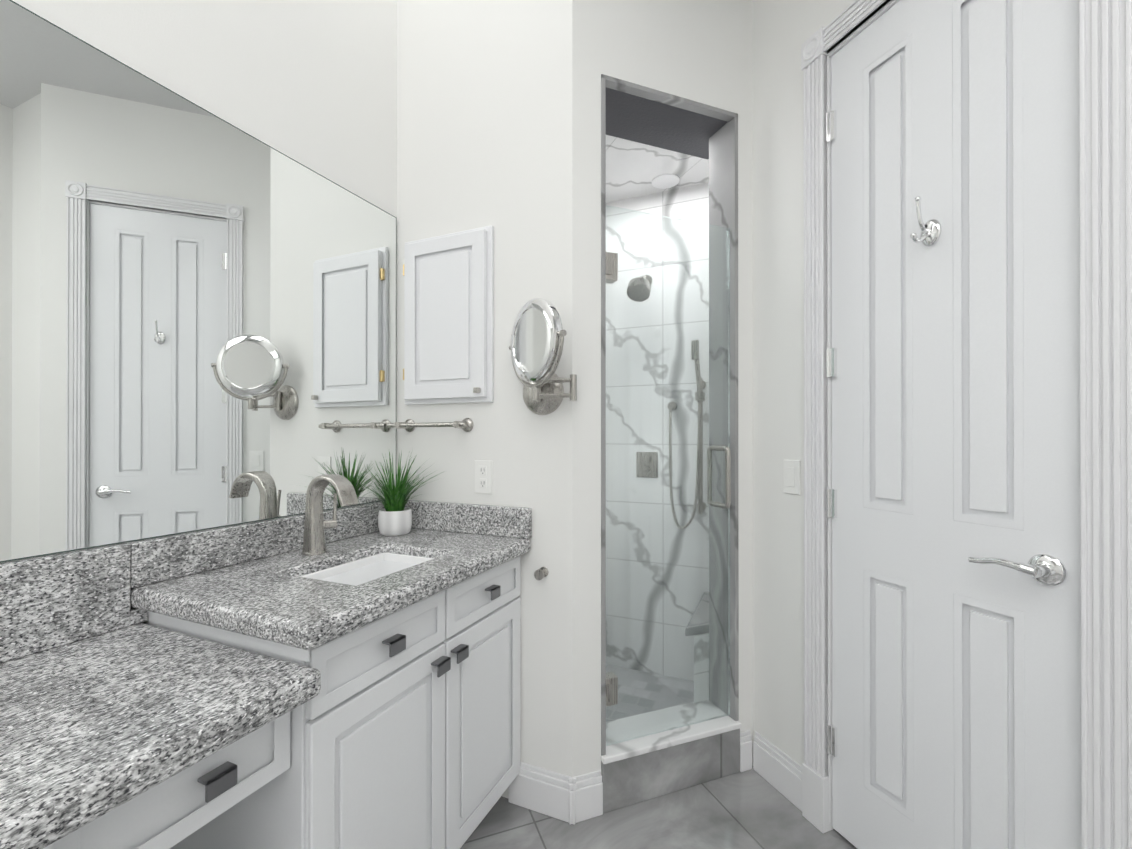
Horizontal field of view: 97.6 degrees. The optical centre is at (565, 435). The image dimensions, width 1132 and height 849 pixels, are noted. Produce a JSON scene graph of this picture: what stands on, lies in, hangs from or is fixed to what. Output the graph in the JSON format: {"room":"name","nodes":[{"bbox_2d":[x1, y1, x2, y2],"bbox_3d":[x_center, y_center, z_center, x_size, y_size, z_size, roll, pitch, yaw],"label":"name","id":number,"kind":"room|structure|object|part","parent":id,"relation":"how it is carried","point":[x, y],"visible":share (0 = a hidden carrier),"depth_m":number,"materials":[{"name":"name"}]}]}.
{"room":"bathroom","nodes":[
{"label":"bathroom","id":0,"kind":"room"},
{"bbox_2d":[1,0,396,622],"bbox_3d":[-1.340,-0.560,0.473,0.120,3.600,5.470,0,0,24],"label":"wall","id":1,"kind":"structure","parent":0,"point":[311,84],"depth_m":1.47,"materials":[{"name":"paint"}]},
{"bbox_2d":[0,502,383,637],"bbox_3d":[-1.303,0.331,0.365,0.028,0.182,3.268,0,0,24],"label":"backsplash","id":2,"kind":"structure","parent":1,"relation":"attached to","point":[48,590],"depth_m":1.08,"materials":[{"name":"grey stone"}]},
{"bbox_2d":[0,0,396,562],"bbox_3d":[-1.451,-0.298,0.062,0.005,1.071,3.990,0,0,24],"label":"mirror","id":3,"kind":"object","parent":1,"relation":"attached to","point":[197,318],"visible":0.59,"depth_m":1.18,"materials":[{"name":"silver mirror"}]},
{"bbox_2d":[397,0,571,797],"bbox_3d":[-0.289,-0.556,1.808,0.730,3.600,0.120,0,0,24],"label":"wall","id":4,"kind":"structure","parent":0,"point":[484,113],"depth_m":1.70,"materials":[{"name":"paint"}]},
{"bbox_2d":[387,418,472,431],"bbox_3d":[-0.496,-0.036,1.791,0.340,0.050,0.071,0,0,24],"label":"towel rail","id":5,"kind":"object","parent":4,"relation":"attached to","point":[410,425],"visible":1,"depth_m":1.76,"materials":[{"name":"silver metal"}]},
{"bbox_2d":[403,225,493,404],"bbox_3d":[-0.436,-0.419,1.774,0.383,0.610,0.057,0,0,24],"label":"medicine cabinet","id":6,"kind":"object","parent":4,"relation":"attached to","point":[448,318],"visible":1,"depth_m":1.76,"materials":[{"name":"paint"}]},
{"bbox_3d":[-0.304,-0.153,1.696,0.018,0.018,0.021,0,0,24],"label":"knob","id":7,"kind":"part","parent":6,"relation":"part of","materials":[{"name":"silver metal"}]},
{"bbox_2d":[405,500,531,537],"bbox_3d":[-0.385,0.294,1.764,0.583,0.100,0.028,0,0,24],"label":"backsplash","id":8,"kind":"structure","parent":4,"relation":"attached to","point":[506,521],"depth_m":1.72,"materials":[{"name":"grey stone"}]},
{"bbox_2d":[475,460,491,493],"bbox_3d":[-0.290,0.146,1.735,0.070,0.115,0.008,0,0,24],"label":"outlet","id":9,"kind":"object","parent":4,"relation":"attached to","point":[483,476],"visible":1,"depth_m":1.73,"materials":[{"name":"white plastic"}]},
{"bbox_2d":[534,567,548,579],"bbox_3d":[-0.081,0.453,1.624,0.034,0.034,0.041,0,0,24],"label":"hook","id":10,"kind":"object","parent":4,"relation":"attached to","point":[541,573],"visible":0.98,"depth_m":1.61,"materials":[{"name":"silver metal"}]},
{"bbox_2d":[508,762,576,824],"bbox_3d":[-0.081,1.173,1.637,0.246,0.140,0.016,0,0,24],"label":"baseboard","id":11,"kind":"structure","parent":4,"relation":"attached to","point":[539,789],"depth_m":1.63,"materials":[{"name":"paint"}]},
{"bbox_2d":[509,298,576,414],"bbox_3d":[-0.083,-0.240,1.533,0.265,0.347,0.212,0,0,24],"label":"magnifying mirror","id":12,"kind":"object","parent":4,"relation":"attached to","point":[538,333],"visible":0.98,"depth_m":1.50,"materials":[{"name":"silver metal"}]},
{"bbox_2d":[606,665,693,721],"bbox_3d":[0.182,1.225,2.142,1.280,0.040,0.880,0,0,24],"label":"floor","id":13,"kind":"structure","parent":0,"point":[628,681],"depth_m":2.32,"materials":[{"name":"tile"}]},
{"bbox_2d":[694,633,708,702],"bbox_3d":[0.725,1.000,2.122,0.270,0.410,0.480,0,0,24],"label":"shower bench","id":14,"kind":"object","parent":13,"relation":"on","point":[699,645],"depth_m":1.97,"materials":[{"name":"stone"}]},
{"bbox_2d":[685,592,708,635],"bbox_3d":[0.707,0.777,2.120,0.300,0.035,0.498,0,0,24],"label":"seat","id":15,"kind":"object","parent":14,"relation":"on","point":[699,629],"depth_m":2.04,"materials":[{"name":"grey stone"}]},
{"bbox_2d":[606,183,708,680],"bbox_3d":[0.429,-0.064,2.583,1.420,2.620,0.120,0,0,24],"label":"wall","id":16,"kind":"structure","parent":0,"point":[690,203],"depth_m":2.50,"materials":[{"name":"stone"}]},
{"bbox_2d":[627,275,652,301],"bbox_3d":[0.370,-0.730,2.425,0.112,0.166,0.218,0,0,24],"label":"shower head","id":17,"kind":"object","parent":16,"relation":"attached to","point":[642,279],"depth_m":2.35},
{"bbox_2d":[636,452,657,477],"bbox_3d":[0.400,0.151,2.491,0.110,0.130,0.069,0,0,24],"label":"shower valve","id":18,"kind":"object","parent":16,"relation":"attached to","point":[647,461],"depth_m":2.50,"materials":[{"name":"silver metal"}]},
{"bbox_2d":[668,340,705,528],"bbox_3d":[0.575,0.004,2.393,0.184,0.897,0.106,0,0,24],"label":"shower rail","id":19,"kind":"object","parent":16,"relation":"attached to","point":[699,483],"depth_m":2.36,"materials":[{"name":"silver metal"}]},
{"bbox_2d":[606,135,708,202],"bbox_3d":[0.182,-1.300,2.148,1.280,0.150,0.880,0,0,24],"label":"ceiling","id":20,"kind":"structure","parent":0,"point":[634,169],"depth_m":2.28,"materials":[{"name":"stone"}]},
{"bbox_2d":[652,174,678,188],"bbox_3d":[0.479,-1.221,2.389,0.132,0.006,0.132,0,0,24],"label":"recessed light","id":21,"kind":"object","parent":20,"relation":"attached to","point":[663,181],"visible":1,"depth_m":2.38,"materials":[{"name":"paint"}]},
{"bbox_2d":[460,766,856,848],"bbox_3d":[-0.164,1.264,-0.050,2.690,0.050,5.470,0,0,24],"label":"floor","id":22,"kind":"structure","parent":0,"point":[752,808],"depth_m":1.58,"materials":[{"name":"tile"}]},
{"bbox_2d":[0,558,520,848],"bbox_3d":[-1.050,0.814,0.269,0.569,0.852,3.298,0,0,24],"label":"bathroom vanity","id":23,"kind":"object","parent":22,"relation":"on","point":[415,738],"depth_m":0.99,"materials":[{"name":"paint"}]},
{"bbox_2d":[0,666,327,848],"bbox_3d":[-1.207,0.447,-0.110,0.586,0.053,2.476,0,0,24],"label":"countertop","id":24,"kind":"structure","parent":23,"relation":"on","point":[76,813],"depth_m":0.68,"materials":[{"name":"grey stone"}]},
{"bbox_2d":[132,526,530,657],"bbox_3d":[-0.551,0.367,1.386,0.583,0.048,0.853,0,0,24],"label":"countertop","id":25,"kind":"structure","parent":23,"relation":"on","point":[282,596],"depth_m":1.13,"materials":[{"name":"grey stone"}]},
{"bbox_2d":[296,474,359,561],"bbox_3d":[-0.674,0.228,1.432,0.178,0.230,0.089,0,0,24],"label":"faucet","id":26,"kind":"object","parent":25,"relation":"on","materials":[{"name":"silver metal"}]},
{"bbox_2d":[316,554,411,577],"bbox_3d":[-0.529,0.444,1.352,0.262,0.151,0.357,0,0,24],"label":"sink","id":27,"kind":"object","parent":25,"relation":"in","point":[378,561],"depth_m":1.46,"materials":[{"name":"white ceramic"}]},
{"bbox_2d":[347,452,442,535],"bbox_3d":[-0.556,0.193,1.660,0.334,0.298,0.348,0,0,24],"label":"plant","id":28,"kind":"object","parent":25,"relation":"on","point":[395,516],"visible":1,"depth_m":1.69,"materials":[{"name":"green plant"}]},
{"bbox_3d":[-0.594,0.300,1.725,0.113,0.084,0.113,0,0,24],"label":"pot","id":29,"kind":"part","parent":28,"relation":"part of","materials":[{"name":"ceramic"}]},
{"bbox_2d":[572,0,752,776],"bbox_3d":[0.413,-0.556,1.839,0.900,3.600,0.150,0,0,-21],"label":"wall","id":30,"kind":"structure","parent":0,"point":[699,51],"depth_m":1.66,"materials":[{"name":"paint"}]},
{"bbox_2d":[568,730,751,824],"bbox_3d":[0.351,1.174,1.721,0.734,0.140,0.016,0,0,-21],"label":"baseboard","id":31,"kind":"structure","parent":30,"relation":"attached to","point":[589,797],"depth_m":1.61,"materials":[{"name":"paint"}]},
{"bbox_2d":[606,205,729,745],"bbox_3d":[0.371,0.135,1.768,0.518,1.823,0.010,0,0,-21],"label":"shower door","id":32,"kind":"structure","parent":30,"relation":"attached to","point":[709,506],"depth_m":1.78,"materials":[{"name":"clear glass"}]},
{"bbox_2d":[606,252,730,706],"bbox_3d":[0.349,0.146,1.760,0.488,1.515,0.125,0,0,-21],"label":"hardware piece","id":33,"kind":"object","parent":32,"relation":"attached to","point":[611,278],"visible":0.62,"depth_m":1.69,"materials":[{"name":"silver metal"}]},
{"bbox_2d":[601,74,738,755],"bbox_3d":[0.351,-0.069,1.811,0.562,2.255,0.154,0,0,-21],"label":"trim","id":34,"kind":"structure","parent":30,"relation":"attached to","point":[723,176],"depth_m":1.86,"materials":[{"name":"grey stone"}]},
{"bbox_2d":[601,729,739,812],"bbox_3d":[0.350,1.161,1.811,0.562,0.165,0.177,0,0,-21],"label":"shower curb","id":35,"kind":"object","parent":30,"relation":"attached to","point":[641,778],"depth_m":1.72,"materials":[{"name":"tile"}]},
{"bbox_2d":[601,700,740,763],"bbox_3d":[0.350,1.068,1.810,0.562,0.021,0.190,0,0,-21],"label":"sill","id":36,"kind":"structure","parent":30,"relation":"attached to","point":[655,742],"depth_m":1.78,"materials":[{"name":"stone"}]},
{"bbox_2d":[606,87,726,158],"bbox_3d":[0.263,-1.205,1.895,0.900,0.042,0.300,0,0,-21],"label":"ceiling soffit","id":37,"kind":"structure","parent":0,"point":[634,118],"depth_m":1.90,"materials":[{"name":"grey paint"}]},
{"bbox_2d":[752,0,853,765],"bbox_3d":[0.935,-0.557,1.446,0.120,3.600,1.280,0,0,-21],"label":"wall","id":38,"kind":"structure","parent":0,"point":[783,31],"depth_m":1.75,"materials":[{"name":"paint"}]},
{"bbox_2d":[753,731,801,810],"bbox_3d":[0.895,1.173,1.355,0.016,0.140,1.060,0,0,-21],"label":"baseboard","id":39,"kind":"structure","parent":38,"relation":"attached to","point":[777,768],"depth_m":1.73,"materials":[{"name":"paint"}]},
{"bbox_2d":[784,460,800,494],"bbox_3d":[0.769,0.143,1.691,0.008,0.115,0.070,0,0,-21],"label":"light switch","id":40,"kind":"object","parent":38,"relation":"attached to","point":[792,476],"visible":1,"depth_m":1.68,"materials":[{"name":"white plastic"}]},
{"bbox_2d":[802,36,819,61],"bbox_3d":[0.783,-1.239,1.590,0.006,0.068,0.068,0,0,-21],"label":"rosette","id":41,"kind":"object","parent":38,"relation":"attached to","point":[810,48],"visible":1,"depth_m":1.57,"materials":[{"name":"paint"}]},
{"bbox_2d":[825,0,1081,848],"bbox_3d":[0.950,0.019,1.290,0.054,2.423,0.602,0,0,-21],"label":"door","id":42,"kind":"structure","parent":38,"relation":"in","point":[929,547],"depth_m":1.25,"materials":[{"name":"paint"}]},
{"bbox_3d":[0.829,-0.007,1.551,0.019,2.010,0.027,0,0,-21],"label":"door hinges","id":43,"kind":"part","parent":42,"relation":"part of","materials":[{"name":"silver metal"}]},
{"bbox_2d":[801,0,1131,848],"bbox_3d":[0.978,-0.020,1.296,0.147,2.524,0.762,0,0,-21],"label":"door frame","id":44,"kind":"structure","parent":38,"relation":"attached to","point":[1105,40],"depth_m":0.97,"materials":[{"name":"paint"}]}
]}

